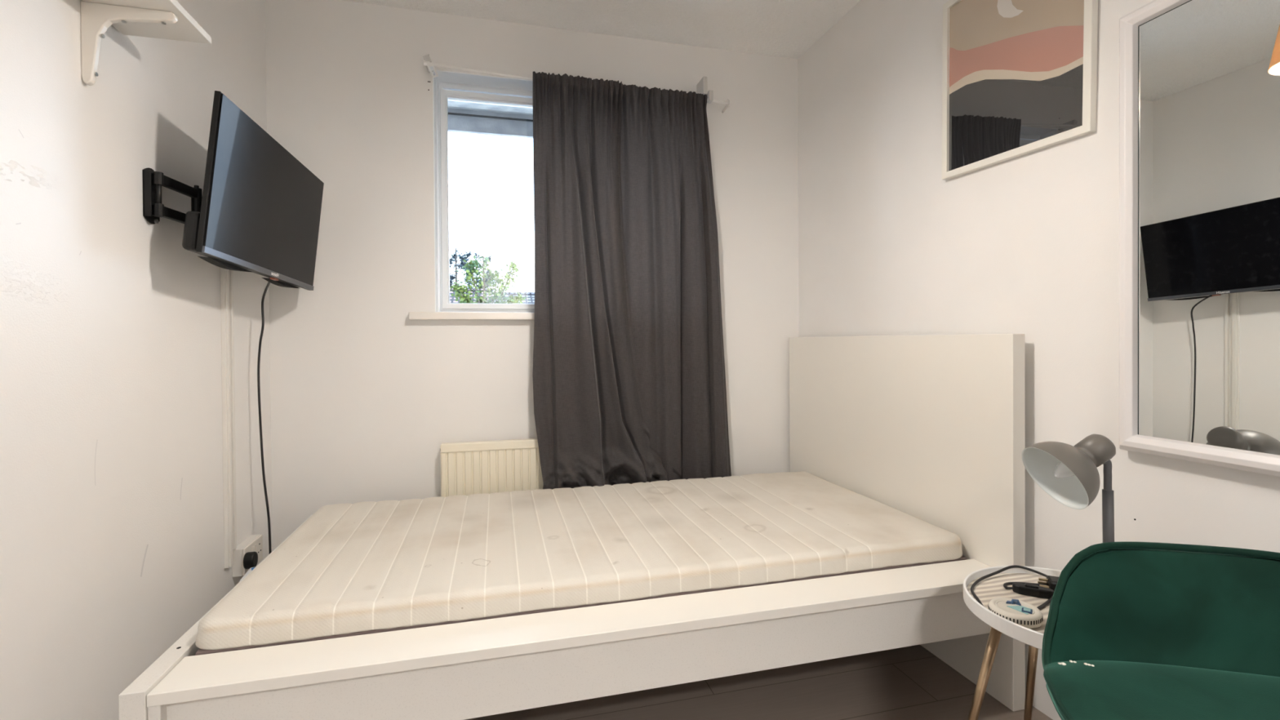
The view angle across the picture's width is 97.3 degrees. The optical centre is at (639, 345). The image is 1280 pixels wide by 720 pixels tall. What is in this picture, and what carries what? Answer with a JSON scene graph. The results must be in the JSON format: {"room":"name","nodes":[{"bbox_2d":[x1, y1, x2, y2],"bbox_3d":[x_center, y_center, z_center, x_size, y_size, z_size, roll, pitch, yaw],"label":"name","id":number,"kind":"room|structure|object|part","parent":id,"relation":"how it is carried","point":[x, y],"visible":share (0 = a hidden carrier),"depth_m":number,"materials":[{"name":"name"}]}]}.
{"room":"bedroom","nodes":[
{"label":"bedroom","id":0,"kind":"room"},
{"bbox_2d":[0,0,272,719],"bbox_3d":[-1.095,-0.170,0.616,0.100,2.393,3.837,-1,1,-14],"label":"wall","id":1,"kind":"structure","parent":0,"point":[112,548],"depth_m":1.29,"materials":[{"name":"paint"}]},
{"bbox_2d":[80,0,211,85],"bbox_3d":[-1.052,-0.659,1.006,0.186,0.191,0.738,-1,1,-14],"label":"wall shelf","id":2,"kind":"object","parent":1,"relation":"attached to","point":[156,19],"visible":1,"depth_m":1.23,"materials":[{"name":"white wood"}]},
{"bbox_2d":[142,168,202,223],"bbox_3d":[-1.224,-0.386,1.573,0.071,0.142,0.320,0,1,10],"label":"tv wall mount","id":3,"kind":"object","parent":1,"relation":"attached to","point":[153,209],"depth_m":1.45,"materials":[{"name":"black metal"}]},
{"bbox_3d":[-1.248,-0.385,1.449,0.018,0.142,0.066,-1,1,-14],"label":"wall plate","id":4,"kind":"part","parent":3,"relation":"part of","materials":[{"name":"black metal"}]},
{"bbox_3d":[-1.246,-0.390,1.584,0.024,0.120,0.025,-1,1,-14],"label":"pivot post","id":5,"kind":"part","parent":3,"relation":"part of","materials":[{"name":"black metal"}]},
{"bbox_2d":[182,90,324,290],"bbox_3d":[-1.187,-0.432,1.792,0.095,0.454,0.748,-1,1,-11],"label":"television","id":6,"kind":"object","parent":3,"relation":"attached to","point":[260,214],"visible":1,"depth_m":1.65,"materials":[{"name":"black plastic"}]},
{"bbox_2d":[257,281,271,554],"bbox_3d":[-1.283,0.391,1.931,0.051,1.245,0.169,-1,1,-35],"label":"power cable","id":7,"kind":"object","parent":6,"relation":"hanging from","point":[268,282],"visible":0.73,"depth_m":1.98,"materials":[{"name":"black plastic"}]},
{"bbox_2d":[220,267,233,568],"bbox_3d":[-1.340,0.222,1.829,0.017,0.990,0.028,-1,1,-14],"label":"cable trunking","id":8,"kind":"object","parent":1,"relation":"attached to","point":[224,273],"visible":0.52,"depth_m":1.82,"materials":[{"name":"white plastic"}]},
{"bbox_2d":[231,534,262,577],"bbox_3d":[-1.353,0.721,1.948,0.041,0.092,0.152,-1,1,-14],"label":"wall socket","id":9,"kind":"object","parent":1,"relation":"attached to","point":[254,543],"visible":0.87,"depth_m":1.90,"materials":[{"name":"white plastic"}]},
{"bbox_2d":[239,551,257,582],"bbox_3d":[-1.294,0.849,1.867,0.044,0.316,0.114,-1,1,-14],"label":"plug","id":10,"kind":"object","parent":9,"relation":"attached to","point":[250,559],"visible":0.46,"depth_m":1.87,"materials":[{"name":"black plastic"}]},
{"bbox_3d":[-1.340,0.721,1.951,0.008,0.090,0.150,-1,1,-14],"label":"plate","id":11,"kind":"part","parent":9,"relation":"part of","materials":[{"name":"white plastic"}]},
{"bbox_2d":[341,0,860,59],"bbox_3d":[0.227,-1.433,0.273,3.200,0.120,5.137,-1,1,-14],"label":"ceiling","id":12,"kind":"structure","parent":0,"point":[785,28],"depth_m":2.38,"materials":[{"name":"white paint"}]},
{"bbox_2d":[265,0,1136,551],"bbox_3d":[-0.185,-0.188,1.896,2.295,2.393,1.804,-1,1,-14],"label":"wall","id":13,"kind":"structure","parent":0,"point":[366,396],"depth_m":2.33,"materials":[{"name":"white paint"}]},
{"bbox_2d":[229,270,236,549],"bbox_3d":[-1.348,0.199,1.860,0.016,0.945,0.012,-1,1,-14],"label":"cable trunking","id":14,"kind":"object","parent":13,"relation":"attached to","point":[231,277],"visible":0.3,"depth_m":1.86,"materials":[{"name":"white plastic"}]},
{"bbox_2d":[408,70,534,319],"bbox_3d":[-0.323,-0.634,2.545,1.330,1.038,0.204,-1,1,-14],"label":"window","id":15,"kind":"structure","parent":13,"relation":"in","point":[448,86],"depth_m":2.44,"materials":[{"name":"white plastic"}]},
{"bbox_3d":[-0.311,-0.130,2.518,1.330,0.032,0.139,-1,1,-14],"label":"sill","id":16,"kind":"part","parent":15,"relation":"part of","materials":[{"name":"white paint"}]},
{"bbox_3d":[-0.598,-0.637,2.520,0.549,0.947,0.046,-1,1,-14],"label":"sash","id":17,"kind":"part","parent":15,"relation":"part of","materials":[{"name":"white plastic"}]},
{"bbox_3d":[-0.602,-0.632,2.534,0.501,0.897,0.004,-1,1,-14],"label":"pane","id":18,"kind":"part","parent":15,"relation":"part of","materials":[{"name":"clear glass"}]},
{"bbox_2d":[448,100,533,138],"bbox_3d":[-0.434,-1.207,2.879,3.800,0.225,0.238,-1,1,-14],"label":"roller blind","id":19,"kind":"object","parent":13,"relation":"attached to","point":[463,117],"depth_m":2.88,"materials":[{"name":"grey fabric"}]},
{"bbox_2d":[440,438,543,497],"bbox_3d":[-0.398,0.699,2.431,0.870,0.609,0.073,-1,1,-14],"label":"radiator","id":20,"kind":"object","parent":13,"relation":"attached to","point":[479,467],"visible":0.23,"depth_m":2.34,"materials":[{"name":"beige metal"}]},
{"bbox_3d":[-0.812,0.633,2.313,0.005,0.452,0.040,-1,1,-14],"label":"panel","id":21,"kind":"part","parent":20,"relation":"part of","materials":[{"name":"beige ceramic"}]},
{"bbox_3d":[-0.394,0.413,2.412,0.866,0.036,0.037,-1,1,-14],"label":"rail","id":22,"kind":"part","parent":20,"relation":"part of","materials":[{"name":"beige metal"}]},
{"bbox_2d":[422,54,730,112],"bbox_3d":[-0.233,-1.143,2.446,1.321,0.133,0.101,-1,1,-14],"label":"curtain rod","id":23,"kind":"object","parent":13,"relation":"attached to","point":[702,86],"visible":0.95,"depth_m":2.32,"materials":[{"name":"white metal"}]},
{"bbox_2d":[532,71,683,488],"bbox_3d":[-0.112,-0.248,2.363,0.667,1.771,0.163,-1,1,-14],"label":"curtain","id":24,"kind":"object","parent":23,"relation":"hanging from","point":[589,409],"visible":0.98,"depth_m":2.35,"materials":[{"name":"fabric"}]},
{"bbox_2d":[617,83,731,480],"bbox_3d":[0.157,-0.253,2.490,0.536,1.762,0.081,-1,1,-14],"label":"curtain","id":25,"kind":"object","parent":23,"relation":"hanging from","point":[669,218],"visible":0.84,"depth_m":2.48,"materials":[{"name":"fabric"}]},
{"bbox_3d":[0.284,-1.175,2.582,0.020,0.078,0.091,-1,1,-14],"label":"bracket plate","id":26,"kind":"part","parent":23,"relation":"part of","materials":[{"name":"grey plastic"}]},
{"bbox_2d":[464,644,1053,719],"bbox_3d":[0.244,1.070,0.295,3.200,0.100,5.137,-1,1,-14],"label":"floor","id":27,"kind":"structure","parent":0,"point":[911,682],"depth_m":1.61,"materials":[{"name":"laminate"}]},
{"bbox_2d":[118,333,1025,719],"bbox_3d":[-0.100,0.490,1.881,2.085,1.036,1.216,-1,1,-14],"label":"frame","id":28,"kind":"object","parent":27,"relation":"on","point":[931,429],"visible":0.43,"depth_m":1.43,"materials":[{"name":"white wood"}]},
{"bbox_3d":[-0.910,0.847,1.066,0.020,0.348,0.021,-1,1,-14],"label":"post","id":29,"kind":"part","parent":28,"relation":"part of","materials":[{"name":"white wood"}]},
{"bbox_3d":[-1.075,0.828,1.583,0.042,0.380,1.114,-1,1,-14],"label":"footboard","id":30,"kind":"part","parent":28,"relation":"part of","materials":[{"name":"white wood"}]},
{"bbox_3d":[0.045,0.732,1.324,2.001,0.136,0.010,-1,1,-14],"label":"panel","id":31,"kind":"part","parent":28,"relation":"part of","materials":[{"name":"white wood"}]},
{"bbox_2d":[195,471,966,655],"bbox_3d":[-0.098,0.616,1.867,1.985,0.097,0.920,-1,1,-14],"label":"mattress","id":32,"kind":"object","parent":28,"relation":"on","point":[366,567],"visible":1,"depth_m":1.59,"materials":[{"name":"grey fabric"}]},
{"bbox_3d":[0.890,0.480,2.134,0.041,1.036,1.214,-1,1,-14],"label":"headboard","id":33,"kind":"part","parent":28,"relation":"part of","materials":[{"name":"white wood"}]},
{"bbox_2d":[963,565,1062,719],"bbox_3d":[0.929,0.781,1.217,0.400,0.455,0.400,-1,1,-27],"label":"side table","id":34,"kind":"object","parent":27,"relation":"on","point":[988,588],"visible":0.38,"depth_m":1.26,"materials":[{"name":"white wood"}]},
{"bbox_3d":[0.749,0.797,1.253,0.117,0.425,0.021,0,1,12],"label":"leg","id":35,"kind":"part","parent":34,"relation":"part of","materials":[{"name":"gold metal"}]},
{"bbox_2d":[963,565,1062,649],"bbox_3d":[0.927,0.570,1.215,0.400,0.034,0.400,-1,1,-14],"label":"tray","id":36,"kind":"object","parent":34,"relation":"on","point":[990,588],"depth_m":1.28,"materials":[{"name":"white metal"}]},
{"bbox_2d":[970,564,1058,609],"bbox_3d":[0.862,0.557,1.293,0.294,0.024,0.189,-1,1,-14],"label":"lamp cord","id":37,"kind":"object","parent":34,"relation":"on","point":[1042,589],"visible":0.72,"depth_m":1.30,"materials":[{"name":"black plastic"}]},
{"bbox_2d":[1012,582,1053,599],"bbox_3d":[0.898,0.559,1.288,0.079,0.019,0.028,0,1,30],"label":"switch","id":38,"kind":"object","parent":37,"relation":"attached to","point":[1032,589],"depth_m":1.28,"materials":[{"name":"black plastic"}]},
{"bbox_2d":[988,597,1042,628],"bbox_3d":[0.783,0.553,1.177,0.095,0.034,0.095,0,1,36],"label":"smoke detector","id":39,"kind":"object","parent":34,"relation":"on","point":[1022,613],"visible":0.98,"depth_m":1.16,"materials":[{"name":"beige plastic"}]},
{"bbox_3d":[0.961,0.794,1.380,0.021,0.423,0.083,0,1,13],"label":"leg","id":40,"kind":"part","parent":34,"relation":"part of","materials":[{"name":"brown wood"}]},
{"bbox_2d":[1021,434,1115,542],"bbox_3d":[0.948,0.377,1.197,0.244,0.383,0.158,-1,1,-14],"label":"desk lamp","id":41,"kind":"object","parent":34,"relation":"on","point":[1069,474],"visible":0.79,"depth_m":1.19,"materials":[{"name":"grey metal"}]},
{"bbox_3d":[0.903,0.252,1.184,0.065,0.050,0.036,-1,1,-14],"label":"bulb","id":42,"kind":"part","parent":41,"relation":"part of","materials":[{"name":"white"}]},
{"bbox_3d":[0.908,0.263,1.191,0.166,0.154,0.148,-1,1,-14],"label":"lamp shade","id":43,"kind":"part","parent":41,"relation":"part of","materials":[{"name":"grey paint"}]},
{"bbox_3d":[0.999,0.428,1.201,0.023,0.242,0.020,-1,1,-14],"label":"stem","id":44,"kind":"part","parent":41,"relation":"part of","materials":[{"name":"grey metal"}]},
{"bbox_2d":[1041,542,1279,719],"bbox_3d":[0.887,0.677,0.743,0.590,0.672,0.482,0,1,14],"label":"velvet chair","id":45,"kind":"object","parent":27,"relation":"on","point":[1167,631],"visible":1,"depth_m":0.92,"materials":[{"name":"green fabric"}]},
{"bbox_2d":[1057,660,1093,666],"bbox_3d":[0.698,0.509,0.905,0.049,0.007,0.020,0,1,14],"label":"crumbs","id":46,"kind":"object","parent":45,"relation":"on","point":[1071,661],"visible":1,"depth_m":0.90,"materials":[{"name":"beige"}]},
{"bbox_3d":[0.877,0.524,0.702,0.578,0.039,0.399,0,1,14],"label":"seat","id":47,"kind":"part","parent":45,"relation":"part of","materials":[{"name":"green fabric"}]},
{"bbox_3d":[0.925,0.433,0.903,0.513,0.165,0.101,0,1,14],"label":"backrest","id":48,"kind":"part","parent":45,"relation":"part of","materials":[{"name":"green fabric"}]},
{"bbox_2d":[797,0,1279,719],"bbox_3d":[1.226,-0.192,1.207,0.100,2.393,3.837,-1,1,-14],"label":"wall","id":49,"kind":"structure","parent":0,"point":[1028,244],"depth_m":1.65,"materials":[{"name":"paint"}]},
{"bbox_2d":[942,0,1097,179],"bbox_3d":[1.052,-0.816,1.607,0.021,0.560,0.475,-1,2,-15],"label":"picture frame","id":50,"kind":"object","parent":49,"relation":"attached to","point":[1020,77],"visible":1,"depth_m":1.59,"materials":[{"name":"white"}]},
{"bbox_2d":[1119,0,1279,476],"bbox_3d":[1.204,-0.258,0.986,0.042,1.006,0.684,-1,1,-14],"label":"wall mirror","id":51,"kind":"object","parent":49,"relation":"attached to","point":[1199,80],"visible":1,"depth_m":1.17,"materials":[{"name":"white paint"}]},
{"label":"outside","id":52,"kind":"structure","parent":0,"visible":0},
{"bbox_3d":[-7.860,3.897,31.049,80.000,0.200,56.000,-1,1,-14],"label":"ground","id":53,"kind":"structure","parent":52,"visible":0},
{"bbox_2d":[449,288,492,303],"bbox_3d":[-6.627,1.171,15.348,5.100,5.520,5.600,-1,1,-14],"label":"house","id":54,"kind":"structure","parent":53,"relation":"on","point":[452,300],"depth_m":15.44,"materials":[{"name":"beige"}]},
{"bbox_2d":[449,248,493,291],"bbox_3d":[-6.607,0.161,20.512,2.653,7.447,0.891,-1,1,-14],"label":"conifer tree","id":55,"kind":"object","parent":53,"relation":"on","point":[454,255],"visible":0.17,"depth_m":20.48,"materials":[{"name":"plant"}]},
{"bbox_2d":[449,254,526,303],"bbox_3d":[-3.096,1.030,11.645,1.529,5.820,1.039,-1,1,-14],"label":"leafy tree","id":56,"kind":"object","parent":53,"relation":"on","point":[460,290],"visible":0.44,"depth_m":11.54,"materials":[{"name":"green plant"}]},
{"bbox_2d":[493,292,534,303],"bbox_3d":[-1.468,1.029,19.240,6.780,5.660,6.600,-1,1,-14],"label":"house","id":57,"kind":"structure","parent":53,"relation":"on","point":[530,299],"depth_m":18.32,"materials":[{"name":"beige"}]}
]}

